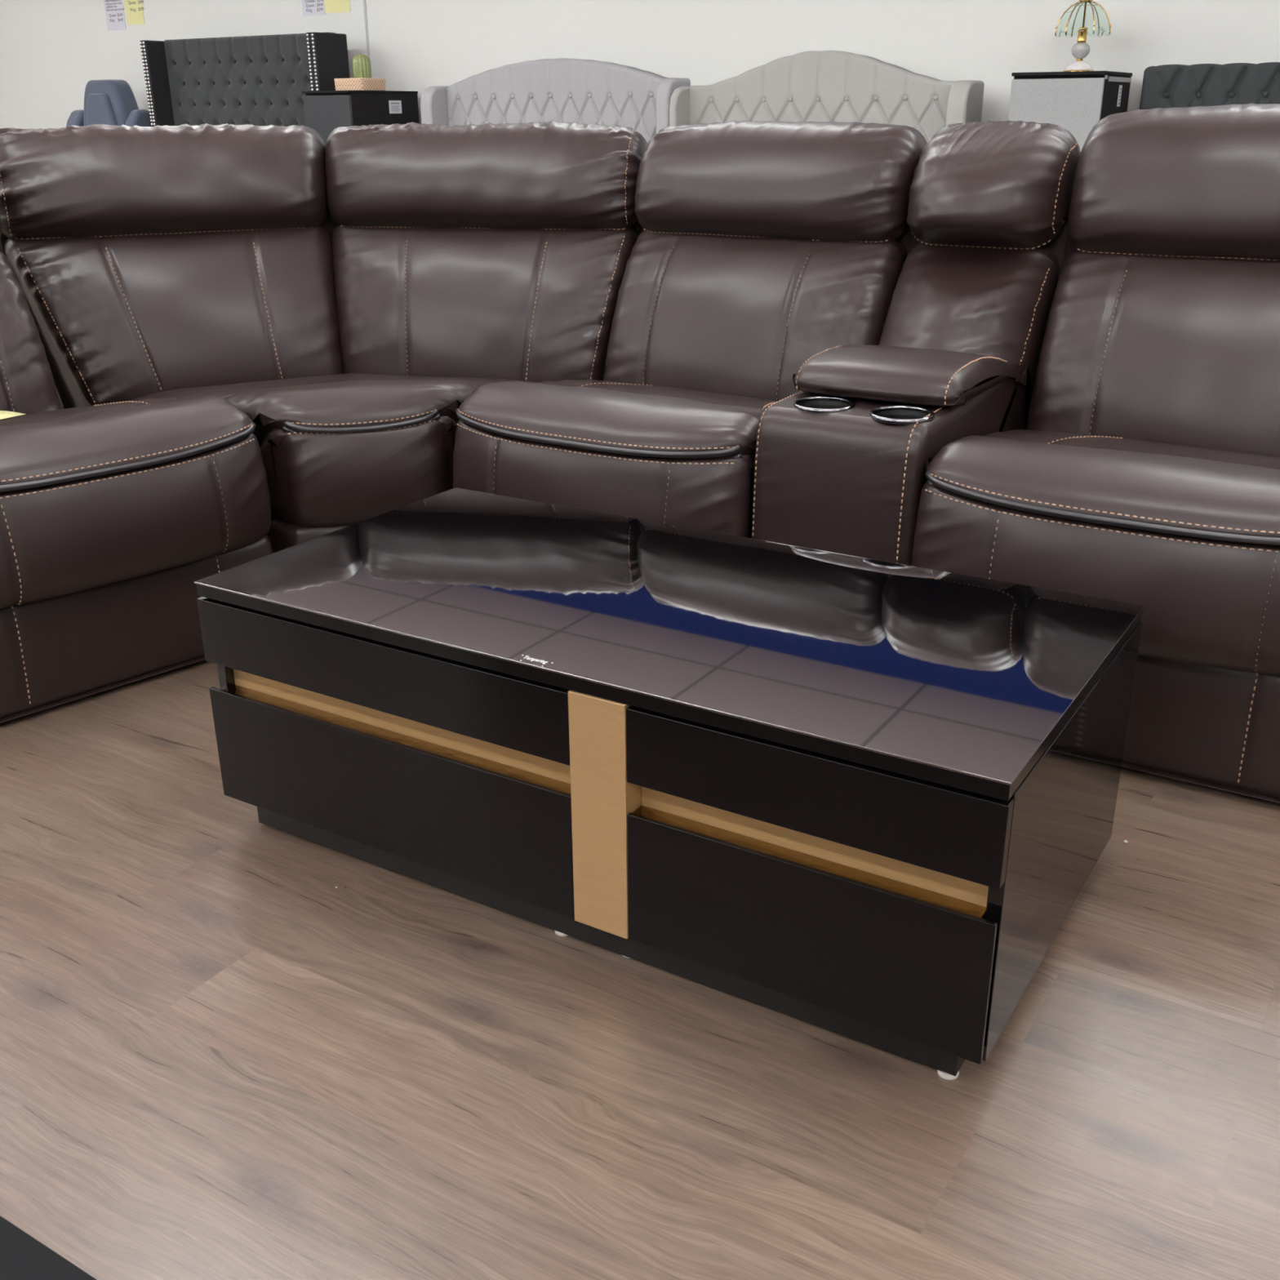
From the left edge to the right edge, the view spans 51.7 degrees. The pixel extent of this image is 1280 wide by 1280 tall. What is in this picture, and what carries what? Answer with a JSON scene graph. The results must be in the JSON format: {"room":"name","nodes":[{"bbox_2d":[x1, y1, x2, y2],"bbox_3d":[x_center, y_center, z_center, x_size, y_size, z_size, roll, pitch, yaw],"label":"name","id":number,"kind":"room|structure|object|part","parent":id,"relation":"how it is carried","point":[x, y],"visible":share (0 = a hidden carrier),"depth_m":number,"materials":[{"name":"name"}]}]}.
{"room":"store","nodes":[
{"label":"store","id":0,"kind":"room"},
{"bbox_2d":[0,659,1279,1279],"bbox_3d":[-3.186,0.587,1.562,14.800,0.050,14.250,13,25,29],"label":"floor","id":1,"kind":"structure","parent":0,"point":[220,1059],"depth_m":1.58,"materials":[{"name":"brown wood"}]},
{"bbox_2d":[0,1215,97,1279],"bbox_3d":[-0.910,0.575,0.947,1.370,0.400,0.525,13,25,29],"label":"base cabinet","id":2,"kind":"object","parent":1,"relation":"on","point":[22,1256],"visible":1,"depth_m":0.84,"materials":[{"name":"black"}]},
{"bbox_2d":[66,79,151,127],"bbox_3d":[-3.632,-2.984,8.672,0.695,1.288,0.670,13,25,29],"label":"accent chair","id":3,"kind":"object","parent":1,"relation":"on","point":[112,102],"visible":0.24,"depth_m":8.58,"materials":[{"name":"blue fabric"}]},
{"bbox_3d":[-3.873,-3.047,8.807,0.130,0.908,0.670,13,25,29],"label":"arm","id":4,"kind":"part","parent":3,"relation":"part of","materials":[{"name":"blue fabric"}]},
{"bbox_2d":[86,93,117,125],"bbox_3d":[-3.527,-3.202,8.734,0.330,0.765,0.042,13,25,29],"label":"cushion","id":5,"kind":"object","parent":3,"relation":"on","point":[101,108],"depth_m":8.59,"materials":[{"name":"blue fabric"}]},
{"bbox_3d":[-3.482,-3.249,8.794,0.524,0.888,0.150,13,25,29],"label":"backrest","id":6,"kind":"part","parent":3,"relation":"part of","materials":[{"name":"blue fabric"}]},
{"bbox_3d":[-3.377,-2.936,8.521,0.095,0.908,0.670,13,25,29],"label":"arm","id":7,"kind":"part","parent":3,"relation":"part of","materials":[{"name":"blue fabric"}]},
{"bbox_2d":[139,31,350,126],"bbox_3d":[-2.412,-2.960,8.224,1.500,1.462,0.268,13,25,29],"label":"headboard","id":8,"kind":"object","parent":1,"relation":"on","point":[260,80],"visible":0.47,"depth_m":8.08,"materials":[{"name":"grey fabric"}]},
{"bbox_3d":[-3.103,-3.155,8.441,0.019,1.228,0.008,13,25,29],"label":"nailhead trim","id":9,"kind":"part","parent":8,"relation":"part of","materials":[{"name":"silver metal"}]},
{"bbox_3d":[-3.083,-3.150,8.430,0.019,1.228,0.008,13,25,29],"label":"nailhead trim","id":10,"kind":"part","parent":8,"relation":"part of","materials":[{"name":"silver metal"}]},
{"bbox_3d":[-1.891,-2.883,7.743,0.019,1.228,0.008,13,25,29],"label":"nailhead trim","id":11,"kind":"part","parent":8,"relation":"part of","materials":[{"name":"silver metal"}]},
{"bbox_3d":[-1.858,-2.876,7.723,0.019,1.228,0.008,13,25,29],"label":"nailhead trim","id":12,"kind":"part","parent":8,"relation":"part of","materials":[{"name":"silver metal"}]},
{"bbox_2d":[302,90,419,146],"bbox_3d":[-1.597,-2.595,7.795,0.355,1.193,0.580,13,25,29],"label":"nightstand","id":13,"kind":"object","parent":1,"relation":"on","point":[325,111],"visible":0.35,"depth_m":7.43,"materials":[{"name":"black wood"}]},
{"bbox_3d":[-1.746,-2.868,7.430,0.351,0.364,0.019,13,25,29],"label":"drawer","id":14,"kind":"part","parent":13,"relation":"part of","materials":[{"name":"grey wood"}]},
{"bbox_2d":[333,77,386,90],"bbox_3d":[-1.594,-3.165,7.523,0.222,0.066,0.212,13,25,29],"label":"wicker basket","id":15,"kind":"object","parent":13,"relation":"on","point":[356,83],"visible":0.98,"depth_m":7.45,"materials":[{"name":"beige wicker"}]},
{"bbox_2d":[352,53,371,78],"bbox_3d":[-1.578,-3.228,7.499,0.103,0.185,0.100,13,25,29],"label":"cactus","id":16,"kind":"object","parent":15,"relation":"in","point":[362,68],"visible":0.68,"depth_m":7.46,"materials":[{"name":"green plant"}]},
{"bbox_2d":[391,102,399,109],"bbox_3d":[-1.405,-3.064,7.587,0.001,0.046,0.075,13,25,29],"label":"print","id":17,"kind":"object","parent":13,"relation":"attached to","point":[393,105],"depth_m":7.59,"materials":[{"name":"grey paper"}]},
{"bbox_2d":[420,57,690,143],"bbox_3d":[-0.481,-2.498,7.203,1.610,1.239,0.240,13,25,29],"label":"headboard","id":18,"kind":"object","parent":1,"relation":"on","point":[581,91],"visible":0.25,"depth_m":7.03,"materials":[{"name":"grey fabric"}]},
{"bbox_2d":[0,102,1279,803],"bbox_3d":[-0.230,-0.500,2.704,3.192,1.091,1.991,13,25,29],"label":"sectional sofa","id":19,"kind":"object","parent":1,"relation":"on","point":[1009,351],"visible":0.84,"depth_m":2.72,"materials":[{"name":"brown leather"}]},
{"bbox_2d":[0,410,26,419],"bbox_3d":[-1.397,-0.469,2.781,0.115,0.004,0.150,13,25,29],"label":"price tag","id":20,"kind":"object","parent":19,"relation":"on","point":[3,414],"visible":1,"depth_m":2.80,"materials":[{"name":"beige paper"}]},
{"bbox_3d":[-1.627,-0.452,2.935,0.469,0.794,0.545,19,29,40],"label":"backrest","id":21,"kind":"part","parent":19,"relation":"part of","materials":[{"name":"brown leather"}]},
{"bbox_2d":[0,395,253,493],"bbox_3d":[-1.231,-0.384,2.684,0.667,0.184,0.720,19,29,40],"label":"seat cushion","id":22,"kind":"object","parent":19,"relation":"on","point":[193,444],"depth_m":2.55,"materials":[{"name":"brown leather"}]},
{"bbox_3d":[-1.228,-0.093,2.800,0.574,0.271,0.720,19,29,40],"label":"panel","id":23,"kind":"part","parent":19,"relation":"part of","materials":[{"name":"brown leather"}]},
{"bbox_3d":[-1.145,-0.674,3.482,0.867,0.794,0.468,-11,24,-24],"label":"backrest","id":24,"kind":"part","parent":19,"relation":"part of","materials":[{"name":"brown leather"}]},
{"bbox_3d":[-0.733,-0.312,3.338,0.960,0.271,0.821,13,25,29],"label":"panel","id":25,"kind":"part","parent":19,"relation":"part of","materials":[{"name":"brown leather"}]},
{"bbox_2d":[127,373,540,449],"bbox_3d":[-0.739,-0.607,3.248,1.001,0.170,0.839,13,25,29],"label":"seat cushion","id":26,"kind":"object","parent":19,"relation":"on","point":[288,411],"depth_m":2.88,"materials":[{"name":"brown leather"}]},
{"bbox_3d":[-0.436,-0.711,3.561,0.907,0.794,0.468,4,22,11],"label":"backrest","id":27,"kind":"part","parent":19,"relation":"part of","materials":[{"name":"brown leather"}]},
{"bbox_2d":[458,379,778,462],"bbox_3d":[0.042,-0.480,2.899,0.715,0.184,0.666,13,25,29],"label":"seat cushion","id":28,"kind":"object","parent":19,"relation":"on","point":[565,420],"depth_m":2.67,"materials":[{"name":"brown leather"}]},
{"bbox_3d":[0.306,-0.597,3.264,0.695,0.794,0.469,13,25,29],"label":"backrest","id":29,"kind":"part","parent":19,"relation":"part of","materials":[{"name":"brown leather"}]},
{"bbox_3d":[0.543,-0.542,2.649,0.342,0.093,0.450,13,25,29],"label":"storage lid","id":30,"kind":"part","parent":19,"relation":"part of","materials":[{"name":"brown leather"}]},
{"bbox_3d":[0.731,-0.487,2.981,0.336,0.794,0.539,13,25,29],"label":"backrest","id":31,"kind":"part","parent":19,"relation":"part of","materials":[{"name":"brown leather"}]},
{"bbox_2d":[924,429,1279,546],"bbox_3d":[0.949,-0.276,2.377,0.740,0.183,0.666,13,25,29],"label":"seat cushion","id":32,"kind":"object","parent":19,"relation":"on","point":[984,487],"depth_m":2.19,"materials":[{"name":"brown leather"}]},
{"bbox_3d":[1.210,-0.395,2.743,0.720,0.794,0.469,13,25,29],"label":"backrest","id":33,"kind":"part","parent":19,"relation":"part of","materials":[{"name":"brown leather"}]},
{"bbox_3d":[0.950,0.016,2.492,0.740,0.271,0.574,13,25,29],"label":"panel","id":34,"kind":"part","parent":19,"relation":"part of","materials":[{"name":"brown leather"}]},
{"bbox_2d":[194,487,1144,1079],"bbox_3d":[0.022,0.129,2.006,1.246,0.426,0.621,13,25,29],"label":"coffee table","id":35,"kind":"object","parent":1,"relation":"on","point":[864,800],"visible":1,"depth_m":1.73,"materials":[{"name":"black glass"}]},
{"bbox_3d":[-0.494,-0.005,2.311,0.018,0.350,0.599,13,25,29],"label":"panel","id":36,"kind":"part","parent":35,"relation":"part of","materials":[{"name":"black paint"}]},
{"bbox_3d":[-0.376,0.047,1.858,0.682,0.102,0.019,13,25,29],"label":"drawer","id":37,"kind":"part","parent":35,"relation":"part of","materials":[{"name":"black paint"}]},
{"bbox_3d":[-0.378,0.226,1.924,0.682,0.188,0.008,13,25,29],"label":"drawer","id":38,"kind":"part","parent":35,"relation":"part of","materials":[{"name":"black paint"}]},
{"bbox_3d":[0.021,-0.067,1.928,1.246,0.003,0.620,13,25,29],"label":"glass","id":39,"kind":"part","parent":35,"relation":"part of","materials":[{"name":"black glass"}]},
{"bbox_3d":[0.189,0.353,1.597,0.476,0.188,0.008,13,25,29],"label":"drawer","id":40,"kind":"part","parent":35,"relation":"part of","materials":[{"name":"black paint"}]},
{"bbox_3d":[0.190,0.174,1.531,0.476,0.102,0.019,13,25,29],"label":"drawer","id":41,"kind":"part","parent":35,"relation":"part of","materials":[{"name":"black paint"}]},
{"bbox_3d":[0.550,0.230,1.708,0.018,0.350,0.599,13,25,29],"label":"panel","id":42,"kind":"part","parent":35,"relation":"part of","materials":[{"name":"black paint"}]},
{"bbox_2d":[669,50,984,142],"bbox_3d":[0.855,-2.197,6.433,1.528,1.237,0.240,13,25,29],"label":"headboard","id":43,"kind":"object","parent":1,"relation":"on","point":[812,86],"visible":0.3,"depth_m":6.25,"materials":[{"name":"grey fabric"}]},
{"bbox_2d":[1008,71,1132,151],"bbox_3d":[1.852,-1.854,5.856,0.383,1.217,0.480,13,25,29],"label":"cabinet","id":44,"kind":"object","parent":1,"relation":"on","point":[1074,101],"visible":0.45,"depth_m":5.48,"materials":[{"name":"grey wood"}]},
{"bbox_2d":[1054,0,1111,71],"bbox_3d":[1.868,-2.556,5.573,0.226,0.296,0.212,13,25,29],"label":"table lamp","id":45,"kind":"object","parent":44,"relation":"on","point":[1084,18],"visible":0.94,"depth_m":5.51,"materials":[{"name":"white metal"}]},
{"bbox_2d":[1076,31,1087,42],"bbox_3d":[1.868,-2.555,5.574,0.042,0.059,0.042,13,25,29],"label":"socket","id":46,"kind":"object","parent":45,"relation":"attached to","point":[1082,37],"depth_m":5.56,"materials":[{"name":"gold metal"}]},
{"bbox_3d":[1.867,-2.610,5.551,0.218,0.132,0.204,13,25,29],"label":"lamp shade","id":47,"kind":"part","parent":45,"relation":"part of","materials":[{"name":"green glass"}]},
{"bbox_2d":[1139,62,1279,109],"bbox_3d":[2.788,-1.698,5.415,1.530,1.243,0.110,13,25,29],"label":"headboard","id":48,"kind":"object","parent":1,"relation":"on","point":[1166,86],"visible":0.16,"depth_m":5.42,"materials":[{"name":"grey fabric"}]},
{"bbox_2d":[0,0,1279,128],"bbox_3d":[0.582,-2.659,6.834,14.800,2.000,0.100,13,25,29],"label":"wall","id":49,"kind":"structure","parent":0,"point":[50,50],"depth_m":6.92,"materials":[{"name":"white paint"}]},
{"bbox_2d":[103,0,126,31],"bbox_3d":[-3.532,-4.258,8.866,0.199,0.293,0.004,13,25,29],"label":"sheet","id":50,"kind":"object","parent":49,"relation":"attached to","point":[114,10],"visible":1,"depth_m":8.89,"materials":[{"name":"white paper"}]},
{"bbox_2d":[124,0,145,25],"bbox_3d":[-3.356,-4.231,8.760,0.194,0.266,0.004,13,25,29],"label":"sheet","id":51,"kind":"object","parent":49,"relation":"attached to","point":[134,8],"visible":1,"depth_m":8.79,"materials":[{"name":"yellow paper"}]},
{"bbox_2d":[302,0,325,16],"bbox_3d":[-1.979,-3.901,7.974,0.182,0.231,0.004,13,25,29],"label":"sheet","id":52,"kind":"object","parent":49,"relation":"attached to","point":[310,7],"visible":1,"depth_m":8.00,"materials":[{"name":"white paper"}]},
{"bbox_2d":[324,0,350,13],"bbox_3d":[-1.814,-3.868,7.878,0.204,0.223,0.003,13,25,29],"label":"sheet","id":53,"kind":"object","parent":49,"relation":"attached to","point":[331,6],"visible":1,"depth_m":7.91,"materials":[{"name":"yellow paper"}]},
{"bbox_2d":[363,0,370,61],"bbox_3d":[-1.621,-3.130,8.046,0.015,2.000,0.006,13,25,29],"label":"trim","id":54,"kind":"structure","parent":49,"relation":"attached to","point":[364,1],"depth_m":7.84,"materials":[{"name":"grey"}]}
]}

